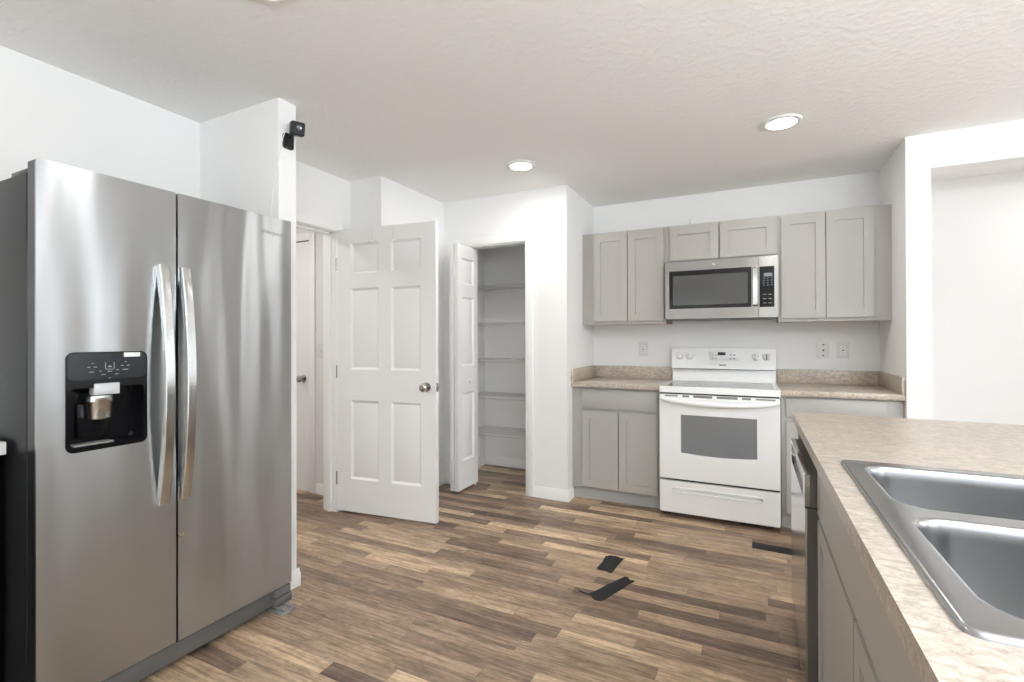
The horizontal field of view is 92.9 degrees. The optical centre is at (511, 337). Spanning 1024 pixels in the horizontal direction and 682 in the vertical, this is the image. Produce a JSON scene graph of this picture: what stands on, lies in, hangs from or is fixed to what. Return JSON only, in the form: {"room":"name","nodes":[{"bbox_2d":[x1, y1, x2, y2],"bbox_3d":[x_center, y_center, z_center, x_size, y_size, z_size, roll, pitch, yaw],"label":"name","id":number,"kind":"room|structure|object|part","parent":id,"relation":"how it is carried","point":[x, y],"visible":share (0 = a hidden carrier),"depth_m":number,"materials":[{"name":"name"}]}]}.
{"room":"kitchen","nodes":[
{"label":"kitchen","id":0,"kind":"room"},
{"bbox_2d":[0,441,5,454],"bbox_3d":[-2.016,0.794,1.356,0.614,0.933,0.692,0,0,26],"label":"countertop","id":1,"kind":"structure","parent":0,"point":[2,443],"depth_m":1.52,"materials":[{"name":"white plastic"}]},
{"bbox_2d":[0,45,349,229],"bbox_3d":[-2.593,0.039,1.020,0.115,2.444,5.977,0,0,26],"label":"wall","id":2,"kind":"structure","parent":0,"point":[49,112],"depth_m":2.27,"materials":[{"name":"white paint"}]},
{"bbox_2d":[296,212,342,511],"bbox_3d":[-1.509,0.215,3.213,0.147,2.098,0.916,0,0,26],"label":"door frame","id":3,"kind":"structure","parent":2,"relation":"attached to","point":[329,230],"depth_m":3.55,"materials":[{"name":"white paint"}]},
{"bbox_2d":[336,221,438,523],"bbox_3d":[-0.872,0.230,3.441,0.825,2.030,0.170,0,0,24],"label":"door","id":4,"kind":"structure","parent":2,"relation":"in","point":[388,387],"depth_m":3.39,"materials":[{"name":"white paint"}]},
{"bbox_2d":[390,224,394,240],"bbox_3d":[-0.822,-0.728,3.380,0.022,0.119,0.075,0,0,20],"label":"hook","id":5,"kind":"object","parent":4,"relation":"attached to","point":[392,237],"visible":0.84,"depth_m":3.38,"materials":[{"name":"white plastic"}]},
{"bbox_3d":[-0.587,0.332,3.256,0.063,0.063,0.067,0,0,20],"label":"knob","id":6,"kind":"part","parent":4,"relation":"part of","materials":[{"name":"silver metal"}]},
{"bbox_2d":[200,97,296,570],"bbox_3d":[-1.406,0.040,2.578,0.632,2.444,0.102,0,0,26],"label":"wall","id":7,"kind":"structure","parent":0,"point":[240,149],"depth_m":2.48,"materials":[{"name":"white paint"}]},
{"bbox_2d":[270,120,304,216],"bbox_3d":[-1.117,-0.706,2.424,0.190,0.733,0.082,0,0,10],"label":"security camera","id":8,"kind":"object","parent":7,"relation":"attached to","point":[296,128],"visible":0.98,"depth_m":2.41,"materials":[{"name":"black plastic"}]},
{"bbox_2d":[290,568,300,590],"bbox_3d":[-1.397,1.219,2.571,0.646,0.086,0.130,0,0,26],"label":"baseboard","id":9,"kind":"structure","parent":7,"relation":"attached to","point":[296,574],"depth_m":2.46,"materials":[{"name":"white paint"}]},
{"bbox_2d":[296,227,322,491],"bbox_3d":[-1.919,0.047,4.191,1.485,2.444,0.100,0,0,26],"label":"wall","id":10,"kind":"structure","parent":0,"point":[318,236],"depth_m":3.96,"materials":[{"name":"white paint"}]},
{"bbox_2d":[296,232,315,492],"bbox_3d":[-2.018,0.202,4.146,0.893,2.133,0.068,0,0,26],"label":"door","id":11,"kind":"structure","parent":10,"relation":"in","point":[305,242],"depth_m":4.02,"materials":[{"name":"white paint"}]},
{"bbox_3d":[-1.738,0.338,4.005,0.060,0.060,0.064,0,0,26],"label":"knob","id":12,"kind":"part","parent":11,"relation":"part of","materials":[{"name":"silver metal"}]},
{"bbox_3d":[-2.004,0.229,4.175,0.765,2.049,0.004,0,0,26],"label":"panel","id":13,"kind":"part","parent":11,"relation":"part of","materials":[{"name":"white paint"}]},
{"bbox_2d":[316,483,322,494],"bbox_3d":[-1.434,1.223,3.886,0.355,0.086,0.014,0,0,26],"label":"baseboard","id":14,"kind":"structure","parent":10,"relation":"attached to","point":[319,487],"depth_m":3.94,"materials":[{"name":"white paint"}]},
{"bbox_2d":[317,344,322,358],"bbox_3d":[-1.552,0.107,3.945,0.070,0.120,0.016,0,0,26],"label":"light switch","id":15,"kind":"object","parent":10,"relation":"attached to","point":[320,346],"visible":0.87,"depth_m":3.95,"materials":[{"name":"white plastic"}]},
{"bbox_2d":[350,176,484,474],"bbox_3d":[-0.777,0.044,4.362,0.420,2.444,1.623,0,0,26],"label":"wall","id":16,"kind":"structure","parent":0,"point":[379,200],"depth_m":4.04,"materials":[{"name":"white paint"}]},
{"bbox_2d":[439,473,449,485],"bbox_3d":[-0.848,1.222,3.928,0.313,0.086,0.866,0,0,34],"label":"baseboard","id":17,"kind":"structure","parent":16,"relation":"attached to","point":[444,478],"depth_m":4.22,"materials":[{"name":"white paint"}]},
{"bbox_2d":[138,464,804,681],"bbox_3d":[0.398,1.281,0.724,8.900,0.060,8.300,0,0,26],"label":"floor","id":18,"kind":"structure","parent":0,"point":[488,591],"depth_m":2.33,"materials":[{"name":"brown wood"}]},
{"bbox_2d":[0,158,294,681],"bbox_3d":[-1.545,0.357,2.033,0.803,1.807,0.910,0,0,26],"label":"refrigerator","id":19,"kind":"object","parent":18,"relation":"on","point":[145,330],"visible":1,"depth_m":1.71,"materials":[{"name":"silver metal"}]},
{"bbox_3d":[-1.385,0.228,1.636,0.061,0.086,0.076,0,0,26],"label":"spout","id":20,"kind":"part","parent":19,"relation":"part of","materials":[{"name":"silver metal"}]},
{"bbox_3d":[-1.356,0.298,1.655,0.008,1.691,0.400,0,0,26],"label":"freezer door","id":21,"kind":"part","parent":19,"relation":"part of","materials":[{"name":"silver metal"}]},
{"bbox_3d":[-1.357,0.093,1.641,0.002,0.087,0.224,0,0,26],"label":"control panel","id":22,"kind":"part","parent":19,"relation":"part of","materials":[{"name":"black plastic"}]},
{"bbox_3d":[-1.259,0.170,1.775,0.060,0.874,0.033,0,0,26],"label":"handle","id":23,"kind":"part","parent":19,"relation":"part of","materials":[{"name":"silver metal"}]},
{"bbox_3d":[-1.226,0.170,1.843,0.060,0.874,0.033,0,0,26],"label":"handle","id":24,"kind":"part","parent":19,"relation":"part of","materials":[{"name":"silver metal"}]},
{"bbox_3d":[-1.153,0.298,2.066,0.008,1.691,0.503,0,0,26],"label":"door","id":25,"kind":"part","parent":19,"relation":"part of","materials":[{"name":"silver metal"}]},
{"bbox_2d":[578,577,634,600],"bbox_3d":[0.489,1.254,2.460,0.305,0.005,0.135,0,0,-39],"label":"tape strip","id":26,"kind":"object","parent":18,"relation":"on","point":[603,593],"visible":1,"depth_m":2.43,"materials":[{"name":"black"}]},
{"bbox_2d":[597,555,624,572],"bbox_3d":[0.548,1.256,2.709,0.108,0.002,0.215,0,0,26],"label":"tape strip","id":27,"kind":"object","parent":18,"relation":"on","point":[609,564],"visible":1,"depth_m":2.71,"materials":[{"name":"black"}]},
{"bbox_2d":[572,387,660,508],"bbox_3d":[0.912,0.822,3.970,0.678,0.876,0.624,0,0,26],"label":"base cabinet","id":28,"kind":"object","parent":18,"relation":"on","point":[616,432],"visible":0.7,"depth_m":3.69,"materials":[{"name":"grey paint"}]},
{"bbox_3d":[0.678,0.859,3.748,0.282,0.590,0.019,0,0,26],"label":"door","id":29,"kind":"part","parent":28,"relation":"part of","materials":[{"name":"grey paint"}]},
{"bbox_3d":[0.807,0.472,3.686,0.570,0.140,0.019,0,0,26],"label":"drawer","id":30,"kind":"part","parent":28,"relation":"part of","materials":[{"name":"grey paint"}]},
{"bbox_2d":[571,365,672,390],"bbox_3d":[0.907,0.314,3.964,0.680,0.140,0.641,0,0,26],"label":"countertop","id":31,"kind":"structure","parent":28,"relation":"on","point":[594,376],"depth_m":4.10,"materials":[{"name":"beige laminate"}]},
{"bbox_3d":[0.937,0.858,3.620,0.282,0.590,0.019,0,0,26],"label":"door","id":32,"kind":"part","parent":28,"relation":"part of","materials":[{"name":"grey paint"}]},
{"bbox_2d":[659,348,780,527],"bbox_3d":[1.522,0.668,3.570,0.762,1.178,0.764,0,0,26],"label":"range","id":33,"kind":"object","parent":18,"relation":"on","point":[720,446],"visible":1,"depth_m":3.32,"materials":[{"name":"white metal"},{"name":"glass"}]},
{"bbox_3d":[1.373,0.150,3.985,0.062,0.062,0.035,0,0,26],"label":"knob","id":34,"kind":"part","parent":33,"relation":"part of","materials":[{"name":"white plastic"}]},
{"bbox_3d":[1.441,0.150,3.952,0.062,0.062,0.035,0,0,26],"label":"knob","id":35,"kind":"part","parent":33,"relation":"part of","materials":[{"name":"white plastic"}]},
{"bbox_3d":[1.386,1.060,3.297,0.574,0.040,0.024,0,0,26],"label":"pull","id":36,"kind":"part","parent":33,"relation":"part of","materials":[{"name":"white metal"}]},
{"bbox_3d":[1.370,0.439,3.263,0.749,0.061,0.079,0,0,26],"label":"handle","id":37,"kind":"part","parent":33,"relation":"part of","materials":[{"name":"white"}]},
{"bbox_3d":[1.395,0.689,3.312,0.750,0.590,0.044,0,0,26],"label":"oven door","id":38,"kind":"part","parent":33,"relation":"part of","materials":[{"name":"white metal"}]},
{"bbox_2d":[659,379,780,396],"bbox_3d":[1.532,0.362,3.593,0.762,0.044,0.645,0,0,26],"label":"cooktop","id":39,"kind":"object","parent":33,"relation":"in","point":[673,387],"depth_m":3.41,"materials":[{"name":"white metal"}]},
{"bbox_3d":[1.396,1.110,3.310,0.750,0.220,0.044,0,0,26],"label":"drawer","id":40,"kind":"part","parent":33,"relation":"part of","materials":[{"name":"white metal"}]},
{"bbox_3d":[1.676,0.147,3.849,0.216,0.084,0.016,0,0,26],"label":"control panel","id":41,"kind":"part","parent":33,"relation":"part of","materials":[{"name":"white plastic"}]},
{"bbox_3d":[1.874,0.148,3.738,0.062,0.062,0.035,0,0,26],"label":"knob","id":42,"kind":"part","parent":33,"relation":"part of","materials":[{"name":"white plastic"}]},
{"bbox_3d":[1.938,0.147,3.706,0.062,0.062,0.035,0,0,26],"label":"knob","id":43,"kind":"part","parent":33,"relation":"part of","materials":[{"name":"white plastic"}]},
{"bbox_2d":[752,542,791,554],"bbox_3d":[1.551,1.253,2.897,0.221,0.002,0.102,0,0,26],"label":"tape strip","id":44,"kind":"object","parent":18,"relation":"on","point":[761,546],"visible":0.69,"depth_m":2.90,"materials":[{"name":"black"}]},
{"bbox_2d":[791,438,819,681],"bbox_3d":[1.393,0.818,1.759,0.629,0.866,0.645,0,0,26],"label":"dishwasher","id":45,"kind":"object","parent":18,"relation":"on","point":[804,516],"visible":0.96,"depth_m":1.62,"materials":[{"name":"silver metal"}]},
{"bbox_3d":[1.128,0.502,1.907,0.006,0.078,0.555,0,0,26],"label":"pocket handle","id":46,"kind":"part","parent":45,"relation":"part of","materials":[{"name":"silver metal"}]},
{"bbox_3d":[1.115,0.863,1.896,0.006,0.600,0.645,0,0,26],"label":"door","id":47,"kind":"part","parent":45,"relation":"part of","materials":[{"name":"silver metal"}]},
{"bbox_2d":[780,396,903,527],"bbox_3d":[2.200,0.816,3.334,0.649,0.876,0.624,0,0,26],"label":"base cabinet","id":48,"kind":"object","parent":18,"relation":"on","point":[788,404],"visible":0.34,"depth_m":3.15,"materials":[{"name":"grey paint"}]},
{"bbox_3d":[1.919,0.849,3.135,0.265,0.599,0.019,0,0,26],"label":"door","id":49,"kind":"part","parent":48,"relation":"part of","materials":[{"name":"grey paint"}]},
{"bbox_3d":[2.038,0.455,3.077,0.533,0.123,0.019,0,0,26],"label":"drawer","id":50,"kind":"part","parent":48,"relation":"part of","materials":[{"name":"grey paint"}]},
{"bbox_2d":[777,369,905,400],"bbox_3d":[2.194,0.308,3.329,0.650,0.140,0.641,0,0,26],"label":"countertop","id":51,"kind":"structure","parent":48,"relation":"on","point":[870,385],"depth_m":3.39,"materials":[{"name":"beige laminate"}]},
{"bbox_2d":[798,433,919,681],"bbox_3d":[1.002,0.812,0.890,0.640,0.876,2.590,0,0,26],"label":"base cabinet","id":52,"kind":"object","parent":18,"relation":"on","point":[858,641],"visible":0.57,"depth_m":1.07,"materials":[{"name":"grey paint"}]},
{"bbox_3d":[0.861,0.865,1.294,0.019,0.554,0.620,0,0,26],"label":"door","id":53,"kind":"part","parent":52,"relation":"part of","materials":[{"name":"grey paint"}]},
{"bbox_3d":[0.579,0.864,0.722,0.019,0.554,0.635,0,0,26],"label":"door","id":54,"kind":"part","parent":52,"relation":"part of","materials":[{"name":"grey paint"}]},
{"bbox_2d":[792,412,1023,681],"bbox_3d":[1.253,0.354,0.769,1.239,0.038,2.635,0,0,26],"label":"countertop","id":55,"kind":"structure","parent":52,"relation":"on","point":[936,649],"depth_m":1.03,"materials":[{"name":"beige laminate"}]},
{"bbox_2d":[840,460,1023,647],"bbox_3d":[0.953,0.418,0.817,0.560,0.182,0.875,0,0,26],"label":"sink","id":56,"kind":"object","parent":55,"relation":"in","point":[962,531],"visible":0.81,"depth_m":0.86,"materials":[{"name":"silver metal"}]},
{"bbox_3d":[1.019,0.419,1.023,0.415,0.181,0.358,0,0,26],"label":"bowl","id":57,"kind":"part","parent":56,"relation":"part of","materials":[{"name":"silver metal"}]},
{"bbox_3d":[0.834,0.418,0.650,0.415,0.181,0.380,0,0,26],"label":"bowl","id":58,"kind":"part","parent":56,"relation":"part of","materials":[{"name":"silver metal"}]},
{"bbox_2d":[444,185,571,489],"bbox_3d":[-0.063,0.041,4.052,1.135,2.444,0.100,0,0,26],"label":"wall","id":59,"kind":"structure","parent":0,"point":[544,212],"depth_m":3.84,"materials":[{"name":"white paint"}]},
{"bbox_2d":[450,243,477,491],"bbox_3d":[-0.387,0.250,4.078,0.110,2.027,0.322,0,0,26],"label":"door","id":60,"kind":"structure","parent":59,"relation":"in","point":[463,259],"depth_m":4.01,"materials":[{"name":"white paint"}]},
{"bbox_3d":[-0.419,0.239,4.098,0.035,2.005,0.313,0,0,26],"label":"panel","id":61,"kind":"part","parent":60,"relation":"part of","materials":[{"name":"white paint"}]},
{"bbox_2d":[455,232,533,496],"bbox_3d":[-0.135,0.210,4.078,0.727,2.105,0.116,0,0,26],"label":"door frame","id":62,"kind":"structure","parent":59,"relation":"attached to","point":[526,239],"depth_m":3.88,"materials":[{"name":"white paint"}]},
{"bbox_2d":[478,455,573,501],"bbox_3d":[0.081,1.220,4.318,1.149,0.086,0.737,0,0,26],"label":"baseboard","id":63,"kind":"structure","parent":59,"relation":"attached to","point":[539,492],"depth_m":3.86,"materials":[{"name":"white paint"}]},
{"bbox_2d":[0,0,1023,206],"bbox_3d":[0.391,-1.223,0.732,8.900,0.060,8.300,0,0,26],"label":"ceiling","id":64,"kind":"structure","parent":0,"point":[613,102],"depth_m":2.22,"materials":[{"name":"white paint"}]},
{"bbox_2d":[260,0,288,2],"bbox_3d":[-0.827,-1.180,1.618,0.200,0.014,0.200,0,0,26],"label":"recessed light","id":65,"kind":"object","parent":64,"relation":"in","point":[268,1],"visible":1,"depth_m":1.70,"materials":[{"name":"white plastic"}]},
{"bbox_2d":[506,160,535,170],"bbox_3d":[0.062,-1.177,3.335,0.200,0.014,0.200,0,0,26],"label":"recessed light","id":66,"kind":"object","parent":64,"relation":"in","point":[516,165],"visible":1,"depth_m":3.31,"materials":[{"name":"white plastic"}]},
{"bbox_2d":[510,163,531,169],"bbox_3d":[0.062,-1.177,3.335,0.148,0.014,0.148,0,0,26],"label":"diffuser","id":67,"kind":"object","parent":66,"relation":"attached to","point":[513,166],"depth_m":3.33,"materials":[{"name":"white plastic"}]},
{"bbox_2d":[761,113,801,130],"bbox_3d":[1.484,-1.183,2.683,0.200,0.014,0.200,0,0,26],"label":"recessed light","id":68,"kind":"object","parent":64,"relation":"in","point":[784,121],"visible":1,"depth_m":2.66,"materials":[{"name":"white plastic"}]},
{"bbox_2d":[766,118,796,128],"bbox_3d":[1.484,-1.183,2.683,0.148,0.014,0.148,0,0,26],"label":"diffuser","id":69,"kind":"object","parent":68,"relation":"attached to","point":[771,123],"depth_m":2.67,"materials":[{"name":"white plastic"}]},
{"bbox_2d":[571,189,593,487],"bbox_3d":[0.561,0.039,4.147,0.100,2.444,0.623,0,0,26],"label":"wall","id":70,"kind":"structure","parent":0,"point":[582,212],"depth_m":4.02,"materials":[{"name":"white paint"}]},
{"bbox_2d":[485,171,880,459],"bbox_3d":[1.253,0.037,4.208,3.356,2.444,0.100,0,0,26],"label":"wall","id":71,"kind":"structure","parent":0,"point":[795,343],"depth_m":4.08,"materials":[{"name":"white paint"}]},
{"bbox_2d":[478,425,524,438],"bbox_3d":[0.117,0.889,4.522,1.033,0.030,0.336,0,0,26],"label":"wire shelf","id":72,"kind":"object","parent":71,"relation":"attached to","point":[481,427],"visible":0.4,"depth_m":4.57,"materials":[{"name":"white metal"}]},
{"bbox_2d":[478,391,524,400],"bbox_3d":[0.116,0.549,4.523,1.033,0.030,0.336,0,0,26],"label":"wire shelf","id":73,"kind":"object","parent":71,"relation":"attached to","point":[485,393],"visible":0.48,"depth_m":4.54,"materials":[{"name":"white metal"}]},
{"bbox_2d":[478,283,524,289],"bbox_3d":[0.113,-0.476,4.526,1.033,0.030,0.336,0,0,26],"label":"wire shelf","id":74,"kind":"object","parent":71,"relation":"attached to","point":[520,284],"visible":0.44,"depth_m":4.54,"materials":[{"name":"white metal"}]},
{"bbox_2d":[478,322,524,325],"bbox_3d":[0.114,-0.128,4.525,1.033,0.030,0.336,0,0,26],"label":"wire shelf","id":75,"kind":"object","parent":71,"relation":"attached to","point":[490,323],"visible":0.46,"depth_m":4.51,"materials":[{"name":"white metal"}]},
{"bbox_2d":[478,358,524,362],"bbox_3d":[0.115,0.210,4.524,1.033,0.030,0.336,0,0,26],"label":"wire shelf","id":76,"kind":"object","parent":71,"relation":"attached to","point":[479,359],"visible":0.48,"depth_m":4.47,"materials":[{"name":"white metal"}]},
{"bbox_2d":[571,365,672,381],"bbox_3d":[0.907,0.295,3.965,0.680,0.102,0.639,0,0,26],"label":"backsplash","id":77,"kind":"structure","parent":71,"relation":"attached to","point":[657,372],"depth_m":4.20,"materials":[{"name":"beige laminate"}]},
{"bbox_2d":[582,227,672,324],"bbox_3d":[0.970,-0.488,4.097,0.681,0.758,0.349,0,0,26],"label":"upper cabinet","id":78,"kind":"object","parent":71,"relation":"attached to","point":[624,271],"visible":0.98,"depth_m":3.93,"materials":[{"name":"grey paint"}]},
{"bbox_3d":[0.806,-0.491,3.994,0.279,0.710,0.019,0,0,26],"label":"door","id":79,"kind":"part","parent":78,"relation":"part of","materials":[{"name":"grey paint"}]},
{"bbox_3d":[1.061,-0.492,3.868,0.278,0.710,0.019,0,0,26],"label":"door","id":80,"kind":"part","parent":78,"relation":"part of","materials":[{"name":"grey paint"}]},
{"bbox_2d":[639,342,647,355],"bbox_3d":[1.134,0.097,4.206,0.075,0.120,0.009,0,0,26],"label":"outlet","id":81,"kind":"object","parent":71,"relation":"attached to","point":[643,346],"visible":1,"depth_m":4.20,"materials":[{"name":"white plastic"}]},
{"bbox_2d":[641,345,644,352],"bbox_3d":[1.133,0.097,4.204,0.034,0.068,0.004,0,0,26],"label":"socket","id":82,"kind":"object","parent":81,"relation":"attached to","point":[642,346],"depth_m":4.20,"materials":[{"name":"white plastic"}]},
{"bbox_2d":[666,216,777,262],"bbox_3d":[1.619,-0.726,3.777,0.766,0.289,0.349,0,0,26],"label":"upper cabinet","id":83,"kind":"object","parent":71,"relation":"attached to","point":[750,237],"visible":0.84,"depth_m":3.61,"materials":[{"name":"grey paint"}]},
{"bbox_3d":[1.384,-0.723,3.709,0.347,0.256,0.019,0,0,26],"label":"door","id":84,"kind":"part","parent":83,"relation":"part of","materials":[{"name":"grey paint"}]},
{"bbox_2d":[665,255,777,321],"bbox_3d":[1.599,-0.357,3.733,0.762,0.444,0.442,0,0,26],"label":"microwave","id":85,"kind":"object","parent":83,"relation":"attached to","point":[742,288],"visible":1,"depth_m":3.57,"materials":[{"name":"silver metal"}]},
{"bbox_3d":[1.722,-0.364,3.449,0.037,0.272,0.042,0,0,26],"label":"handle","id":86,"kind":"part","parent":85,"relation":"part of","materials":[{"name":"silver metal"}]},
{"bbox_3d":[1.800,-0.363,3.440,0.093,0.288,0.009,0,0,26],"label":"control panel","id":87,"kind":"part","parent":85,"relation":"part of","materials":[{"name":"black plastic"}]},
{"bbox_3d":[1.813,-0.364,3.445,0.121,0.434,0.030,0,0,26],"label":"control frame","id":88,"kind":"part","parent":85,"relation":"part of","materials":[{"name":"silver metal"}]},
{"bbox_3d":[1.711,-0.724,3.547,0.362,0.256,0.019,0,0,26],"label":"door","id":89,"kind":"part","parent":83,"relation":"part of","materials":[{"name":"grey paint"}]},
{"bbox_2d":[817,342,828,357],"bbox_3d":[2.314,0.091,3.624,0.080,0.120,0.008,0,0,26],"label":"outlet","id":90,"kind":"object","parent":71,"relation":"attached to","point":[822,347],"visible":1,"depth_m":3.62,"materials":[{"name":"white plastic"}]},
{"bbox_2d":[776,204,891,321],"bbox_3d":[2.256,-0.494,3.462,0.652,0.758,0.349,0,0,26],"label":"upper cabinet","id":91,"kind":"object","parent":71,"relation":"attached to","point":[834,265],"visible":0.98,"depth_m":3.30,"materials":[{"name":"grey paint"}]},
{"bbox_3d":[2.025,-0.496,3.392,0.265,0.714,0.019,0,0,26],"label":"door","id":92,"kind":"part","parent":91,"relation":"part of","materials":[{"name":"grey paint"}]},
{"bbox_3d":[2.269,-0.497,3.272,0.268,0.714,0.019,0,0,26],"label":"door","id":93,"kind":"part","parent":91,"relation":"part of","materials":[{"name":"grey paint"}]},
{"bbox_2d":[836,342,848,358],"bbox_3d":[2.425,0.091,3.568,0.078,0.120,0.009,0,0,26],"label":"outlet","id":94,"kind":"object","parent":71,"relation":"attached to","point":[842,348],"visible":1,"depth_m":3.57,"materials":[{"name":"white plastic"}]},
{"bbox_2d":[840,346,845,354],"bbox_3d":[2.424,0.091,3.566,0.034,0.068,0.004,0,0,26],"label":"socket","id":95,"kind":"object","parent":94,"relation":"attached to","point":[842,348],"depth_m":3.56,"materials":[{"name":"white plastic"}]},
{"bbox_2d":[879,133,931,419],"bbox_3d":[2.536,0.030,3.153,0.119,2.444,0.655,0,0,26],"label":"wall","id":96,"kind":"structure","parent":0,"point":[905,178],"depth_m":2.88,"materials":[{"name":"white paint"}]},
{"bbox_2d":[931,171,1023,424],"bbox_3d":[4.500,0.025,3.106,3.444,2.444,0.100,0,0,26],"label":"wall","id":97,"kind":"structure","parent":0,"point":[977,222],"depth_m":3.58,"materials":[{"name":"white paint"}]},
{"bbox_2d":[931,119,1023,172],"bbox_3d":[4.010,0.023,2.115,3.445,2.444,0.100,0,0,26],"label":"wall","id":98,"kind":"structure","parent":0,"point":[999,143],"depth_m":2.75,"materials":[{"name":"white paint"}]}
]}

